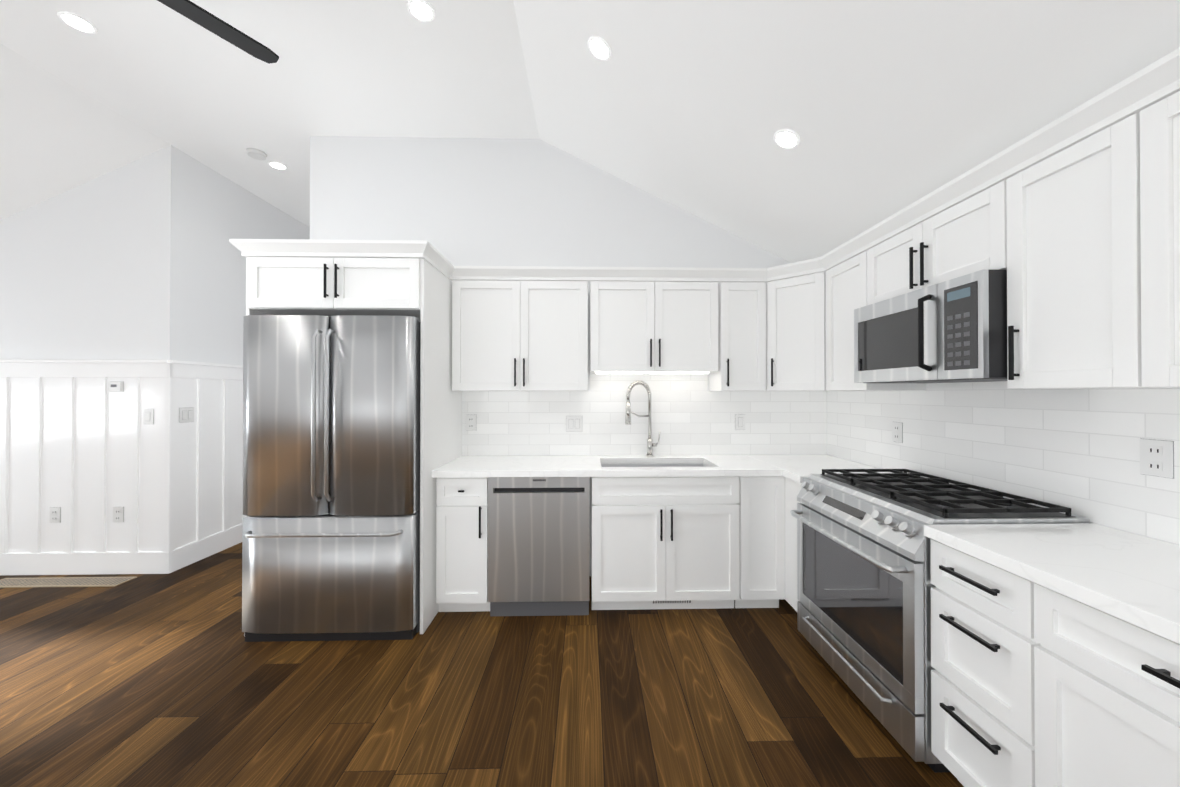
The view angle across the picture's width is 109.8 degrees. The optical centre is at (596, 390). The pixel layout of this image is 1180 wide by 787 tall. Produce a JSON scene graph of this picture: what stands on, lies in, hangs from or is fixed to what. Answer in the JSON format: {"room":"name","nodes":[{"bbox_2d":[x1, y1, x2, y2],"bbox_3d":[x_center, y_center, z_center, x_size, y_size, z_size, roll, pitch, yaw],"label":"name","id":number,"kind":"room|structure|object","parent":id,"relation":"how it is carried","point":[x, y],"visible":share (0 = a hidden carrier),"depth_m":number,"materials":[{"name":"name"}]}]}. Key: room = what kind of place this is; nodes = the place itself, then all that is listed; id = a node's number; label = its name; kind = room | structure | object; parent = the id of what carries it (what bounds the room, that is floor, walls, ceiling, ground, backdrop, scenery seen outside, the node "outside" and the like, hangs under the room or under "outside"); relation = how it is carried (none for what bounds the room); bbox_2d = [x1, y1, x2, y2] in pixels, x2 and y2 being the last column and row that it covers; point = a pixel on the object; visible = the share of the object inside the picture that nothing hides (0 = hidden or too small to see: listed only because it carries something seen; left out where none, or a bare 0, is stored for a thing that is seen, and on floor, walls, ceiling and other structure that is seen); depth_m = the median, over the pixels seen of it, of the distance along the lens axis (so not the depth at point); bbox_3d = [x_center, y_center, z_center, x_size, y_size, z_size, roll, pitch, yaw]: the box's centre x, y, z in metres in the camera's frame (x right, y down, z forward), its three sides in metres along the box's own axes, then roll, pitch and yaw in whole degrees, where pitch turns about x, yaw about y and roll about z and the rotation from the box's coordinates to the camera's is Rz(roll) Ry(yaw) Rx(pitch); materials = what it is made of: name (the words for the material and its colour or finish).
{"room":"kitchen","nodes":[
{"label":"kitchen","id":0,"kind":"room"},
{"bbox_2d":[0,145,309,365],"bbox_3d":[-4.690,-0.262,4.723,2.720,3.340,3.110,0,0,-1],"label":"wall","id":1,"kind":"structure","parent":0,"point":[141,259],"depth_m":3.20,"materials":[{"name":"white paint"}]},
{"bbox_2d":[49,507,60,522],"bbox_3d":[-4.133,0.949,3.163,0.078,0.118,0.009,0,0,-1],"label":"outlet","id":2,"kind":"object","parent":1,"relation":"attached to","point":[55,514],"visible":1,"depth_m":3.16,"materials":[{"name":"grey plastic"}]},
{"bbox_2d":[0,359,155,574],"bbox_3d":[-4.663,0.582,3.149,2.700,1.634,0.060,0,0,-1],"label":"wainscoting","id":3,"kind":"structure","parent":1,"relation":"attached to","point":[84,448],"depth_m":3.17,"materials":[{"name":"white wood"}]},
{"bbox_2d":[108,381,123,391],"bbox_3d":[-3.683,-0.031,3.172,0.103,0.078,0.022,0,0,-1],"label":"thermostat","id":4,"kind":"object","parent":1,"relation":"attached to","point":[115,386],"visible":0.98,"depth_m":3.16,"materials":[{"name":"grey plastic"}]},
{"bbox_2d":[113,507,123,521],"bbox_3d":[-3.663,0.949,3.174,0.078,0.118,0.009,0,0,-1],"label":"outlet","id":5,"kind":"object","parent":1,"relation":"attached to","point":[118,514],"visible":1,"depth_m":3.17,"materials":[{"name":"grey plastic"}]},
{"bbox_2d":[143,409,153,423],"bbox_3d":[-3.443,0.199,3.182,0.078,0.118,0.011,0,0,-1],"label":"light switch","id":6,"kind":"object","parent":1,"relation":"attached to","point":[148,416],"visible":1,"depth_m":3.18,"materials":[{"name":"grey plastic"}]},
{"bbox_2d":[179,407,193,422],"bbox_3d":[-3.285,0.195,3.326,0.011,0.118,0.123,0,0,-1],"label":"light switch","id":7,"kind":"object","parent":1,"relation":"attached to","point":[186,414],"visible":1,"depth_m":3.32,"materials":[{"name":"grey plastic"}]},
{"bbox_2d":[156,360,244,573],"bbox_3d":[-3.317,0.591,4.728,0.064,1.634,3.154,0,0,-1],"label":"wainscoting","id":8,"kind":"structure","parent":1,"relation":"attached to","point":[199,463],"depth_m":3.41,"materials":[{"name":"white wood"}]},
{"bbox_2d":[0,542,963,786],"bbox_3d":[-2.082,1.419,1.328,8.175,0.060,10.400,0,0,-1],"label":"floor","id":9,"kind":"structure","parent":0,"point":[174,679],"depth_m":1.86,"materials":[{"name":"brown wood"}]},
{"bbox_2d":[0,577,136,587],"bbox_3d":[-3.915,1.395,3.021,0.950,0.006,0.150,0,0,-1],"label":"floor vent","id":10,"kind":"object","parent":9,"relation":"in","point":[61,582],"visible":1,"depth_m":3.01,"materials":[{"name":"beige wood"}]},
{"bbox_2d":[242,315,420,641],"bbox_3d":[-1.503,0.491,2.654,0.939,1.810,0.856,0,0,-1],"label":"refrigerator","id":11,"kind":"object","parent":9,"relation":"on","point":[331,488],"visible":0.98,"depth_m":2.29,"materials":[{"name":"grey metal"}]},
{"bbox_2d":[244,257,461,636],"bbox_3d":[-1.504,0.320,2.707,1.004,2.153,0.781,0,0,-1],"label":"tall cabinet","id":12,"kind":"object","parent":9,"relation":"on","point":[421,289],"visible":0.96,"depth_m":2.38,"materials":[{"name":"white wood"}]},
{"bbox_2d":[436,477,489,611],"bbox_3d":[-0.829,0.963,2.815,0.312,0.868,0.575,0,0,-1],"label":"base cabinet","id":13,"kind":"object","parent":9,"relation":"on","point":[461,502],"depth_m":2.54,"materials":[{"name":"white wood"}]},
{"bbox_2d":[432,455,872,477],"bbox_3d":[0.380,0.506,2.832,2.767,0.040,0.602,0,0,-1],"label":"countertop","id":14,"kind":"structure","parent":13,"relation":"on","point":[571,465],"depth_m":2.69,"materials":[{"name":"stone"}]},
{"bbox_2d":[625,380,660,456],"bbox_3d":[0.337,0.205,3.019,0.273,0.562,0.157,0,0,-1],"label":"faucet","id":15,"kind":"object","parent":14,"relation":"on","point":[650,444],"visible":1,"depth_m":3.04,"materials":[{"name":"silver metal"}]},
{"bbox_2d":[601,463,708,466],"bbox_3d":[0.401,0.669,2.821,0.794,0.285,0.404,0,0,-1],"label":"sink","id":16,"kind":"object","parent":14,"relation":"in","point":[659,465],"visible":0.08,"depth_m":3.00,"materials":[{"name":"silver metal"}]},
{"bbox_2d":[488,477,588,615],"bbox_3d":[-0.361,0.964,2.824,0.617,0.866,0.572,0,0,-1],"label":"dishwasher","id":17,"kind":"object","parent":9,"relation":"on","point":[538,546],"visible":0.92,"depth_m":2.54,"materials":[{"name":"grey metal"}]},
{"bbox_2d":[700,476,775,607],"bbox_3d":[0.992,0.963,2.857,0.346,0.868,0.575,0,0,-1],"label":"base cabinet","id":18,"kind":"object","parent":9,"relation":"on","point":[738,513],"depth_m":2.58,"materials":[{"name":"white wood"}]},
{"bbox_2d":[776,476,801,611],"bbox_3d":[1.444,0.961,2.473,0.655,0.868,0.255,0,0,-1],"label":"base cabinet","id":19,"kind":"object","parent":9,"relation":"on","point":[787,490],"depth_m":2.55,"materials":[{"name":"white wood"}]},
{"bbox_2d":[780,467,891,482],"bbox_3d":[1.458,0.504,2.452,0.629,0.040,0.208,0,0,-1],"label":"countertop","id":20,"kind":"structure","parent":19,"relation":"on","point":[797,474],"depth_m":2.51,"materials":[{"name":"stone"}]},
{"bbox_2d":[790,469,1088,772],"bbox_3d":[1.420,0.914,1.918,0.720,0.956,0.844,0,0,-1],"label":"gas range","id":21,"kind":"object","parent":9,"relation":"on","point":[864,585],"visible":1,"depth_m":1.72,"materials":[{"name":"silver metal"}]},
{"bbox_2d":[930,539,1023,786],"bbox_3d":[1.498,0.954,1.290,0.602,0.868,0.399,0,0,-1],"label":"base cabinet","id":22,"kind":"object","parent":9,"relation":"on","point":[975,602],"depth_m":1.32,"materials":[{"name":"white wood"}]},
{"bbox_2d":[1020,577,1179,786],"bbox_3d":[1.512,0.951,0.692,0.602,0.868,0.915,0,0,-1],"label":"base cabinet","id":23,"kind":"object","parent":9,"relation":"on","point":[1033,684],"depth_m":1.01,"materials":[{"name":"white wood"}]},
{"bbox_2d":[924,523,1179,643],"bbox_3d":[1.496,0.495,0.854,0.627,0.040,1.273,0,0,-1],"label":"countertop","id":24,"kind":"structure","parent":23,"relation":"on","point":[1132,578],"depth_m":1.16,"materials":[{"name":"stone"}]},
{"bbox_2d":[310,136,826,575],"bbox_3d":[-0.152,-0.262,4.759,4.055,3.340,3.250,0,0,-1],"label":"wall","id":25,"kind":"structure","parent":0,"point":[489,202],"depth_m":3.13,"materials":[{"name":"white paint"}]},
{"bbox_2d":[449,264,600,390],"bbox_3d":[-0.492,-0.418,2.983,1.001,0.840,0.285,0,0,-1],"label":"upper cabinet","id":26,"kind":"object","parent":25,"relation":"attached to","point":[515,328],"depth_m":2.85,"materials":[{"name":"white wood"}]},
{"bbox_2d":[462,373,825,455],"bbox_3d":[0.369,0.178,3.140,2.760,0.617,0.006,0,0,-1],"label":"tile backsplash","id":27,"kind":"structure","parent":25,"relation":"attached to","point":[691,419],"depth_m":3.14,"materials":[{"name":"white tile"}]},
{"bbox_2d":[466,415,475,429],"bbox_3d":[-0.941,0.238,3.100,0.078,0.118,0.009,0,0,-1],"label":"outlet","id":28,"kind":"object","parent":27,"relation":"attached to","point":[470,422],"visible":1,"depth_m":3.10,"materials":[{"name":"grey plastic"}]},
{"bbox_2d":[566,416,581,431],"bbox_3d":[-0.171,0.249,3.117,0.123,0.118,0.011,0,0,-1],"label":"light switch","id":29,"kind":"object","parent":27,"relation":"attached to","point":[573,423],"visible":1,"depth_m":3.12,"materials":[{"name":"grey plastic"}]},
{"bbox_2d":[735,414,744,429],"bbox_3d":[1.089,0.239,3.147,0.078,0.118,0.011,0,0,-1],"label":"light switch","id":30,"kind":"object","parent":27,"relation":"attached to","point":[739,421],"visible":1,"depth_m":3.15,"materials":[{"name":"grey plastic"}]},
{"bbox_2d":[601,267,708,373],"bbox_3d":[0.396,-0.486,3.004,0.887,0.705,0.285,0,0,-1],"label":"upper cabinet","id":31,"kind":"object","parent":25,"relation":"attached to","point":[654,320],"depth_m":2.87,"materials":[{"name":"white wood"}]},
{"bbox_2d":[705,268,760,390],"bbox_3d":[1.008,-0.418,2.997,0.448,0.840,0.327,0,0,-1],"label":"upper cabinet","id":32,"kind":"object","parent":25,"relation":"attached to","point":[735,302],"depth_m":2.89,"materials":[{"name":"white wood"}]},
{"bbox_2d":[761,255,824,390],"bbox_3d":[1.444,-0.419,2.868,0.650,0.840,0.606,0,0,-1],"label":"upper cabinet","id":33,"kind":"object","parent":25,"relation":"attached to","point":[792,294],"depth_m":2.76,"materials":[{"name":"white wood"}]},
{"bbox_2d":[0,0,1179,262],"bbox_3d":[-2.077,-1.317,1.344,8.085,1.509,10.300,0,0,-1],"label":"ceiling","id":34,"kind":"structure","parent":0,"point":[884,108],"depth_m":2.22,"materials":[{"name":"white paint"}]},
{"bbox_2d":[57,11,97,33],"bbox_3d":[-2.689,-1.904,2.149,0.132,0.006,0.132,0,0,-1],"label":"recessed light","id":35,"kind":"object","parent":34,"relation":"in","point":[77,22],"visible":1,"depth_m":2.14,"materials":[{"name":"white"}]},
{"bbox_2d":[157,0,278,63],"bbox_3d":[-2.018,-1.692,1.250,1.185,0.440,1.340,0,0,-1],"label":"ceiling fan","id":36,"kind":"object","parent":34,"relation":"hanging from","point":[200,16],"visible":1,"depth_m":1.74,"materials":[{"name":"black"}]},
{"bbox_2d":[246,148,266,159],"bbox_3d":[-2.716,-1.885,3.313,0.130,0.030,0.130,0,0,-1],"label":"smoke detector","id":37,"kind":"object","parent":34,"relation":"attached to","point":[254,153],"visible":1,"depth_m":3.29,"materials":[{"name":"white plastic"}]},
{"bbox_2d":[268,161,287,169],"bbox_3d":[-2.690,-1.896,3.498,0.132,0.006,0.132,0,0,-1],"label":"recessed light","id":38,"kind":"object","parent":34,"relation":"in","point":[277,165],"visible":1,"depth_m":3.49,"materials":[{"name":"white"}]},
{"bbox_2d":[407,0,434,21],"bbox_3d":[-0.881,-1.904,2.079,0.132,0.006,0.132,0,0,-1],"label":"recessed light","id":39,"kind":"object","parent":34,"relation":"in","point":[422,10],"visible":1,"depth_m":2.08,"materials":[{"name":"white plastic"}]},
{"bbox_2d":[588,36,611,60],"bbox_3d":[0.014,-1.702,2.066,0.119,0.060,0.132,0,0,-1],"label":"recessed light","id":40,"kind":"object","parent":34,"relation":"in","point":[599,48],"visible":1,"depth_m":2.06,"materials":[{"name":"white"}]},
{"bbox_2d":[774,129,799,148],"bbox_3d":[0.948,-1.254,2.070,0.119,0.060,0.132,0,0,-1],"label":"recessed light","id":41,"kind":"object","parent":34,"relation":"in","point":[786,138],"visible":1,"depth_m":2.06,"materials":[{"name":"white"}]},
{"bbox_2d":[830,388,1177,544],"bbox_3d":[1.918,0.237,-0.257,0.150,2.284,6.870,0,0,-1],"label":"wall","id":42,"kind":"structure","parent":0,"point":[1089,522],"depth_m":1.38,"materials":[{"name":"white tile"}]},
{"bbox_2d":[825,232,925,390],"bbox_3d":[1.593,-0.421,2.463,0.370,0.840,0.442,0,0,-1],"label":"upper cabinet","id":43,"kind":"object","parent":42,"relation":"attached to","point":[844,264],"depth_m":2.44,"materials":[{"name":"white wood"}]},
{"bbox_2d":[865,152,1004,305],"bbox_3d":[1.628,-0.643,1.871,0.328,0.404,0.739,0,0,-1],"label":"upper cabinet","id":44,"kind":"object","parent":42,"relation":"attached to","point":[956,230],"depth_m":1.76,"materials":[{"name":"white wood"}]},
{"bbox_2d":[854,269,1006,382],"bbox_3d":[1.564,-0.238,1.862,0.455,0.395,0.722,0,0,-1],"label":"over-the-range microwave","id":45,"kind":"object","parent":44,"relation":"attached to","point":[954,330],"visible":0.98,"depth_m":1.69,"materials":[{"name":"silver metal"}]},
{"bbox_2d":[826,381,1179,544],"bbox_3d":[1.793,0.217,1.710,0.007,0.524,2.930,0,0,-1],"label":"tile backsplash","id":46,"kind":"structure","parent":42,"relation":"attached to","point":[1077,451],"depth_m":1.70,"materials":[{"name":"white tile"}]},
{"bbox_2d":[892,422,902,442],"bbox_3d":[1.769,0.245,2.445,0.009,0.118,0.078,0,0,-1],"label":"outlet","id":47,"kind":"object","parent":46,"relation":"attached to","point":[897,431],"visible":1,"depth_m":2.44,"materials":[{"name":"grey plastic"}]},
{"bbox_2d":[1140,438,1173,478],"bbox_3d":[1.795,0.217,1.333,0.009,0.118,0.078,0,0,-1],"label":"outlet","id":48,"kind":"object","parent":46,"relation":"attached to","point":[1157,458],"visible":1,"depth_m":1.33,"materials":[{"name":"grey plastic"}]},
{"bbox_2d":[1005,96,1100,388],"bbox_3d":[1.642,-0.428,1.288,0.328,0.840,0.416,0,0,-1],"label":"upper cabinet","id":49,"kind":"object","parent":42,"relation":"attached to","point":[1069,222],"depth_m":1.34,"materials":[{"name":"white wood"}]},
{"bbox_2d":[1097,48,1179,388],"bbox_3d":[1.651,-0.430,0.891,0.328,0.840,0.612,0,0,-1],"label":"upper cabinet","id":50,"kind":"object","parent":42,"relation":"attached to","point":[1140,115],"depth_m":1.13,"materials":[{"name":"white wood"}]}
]}

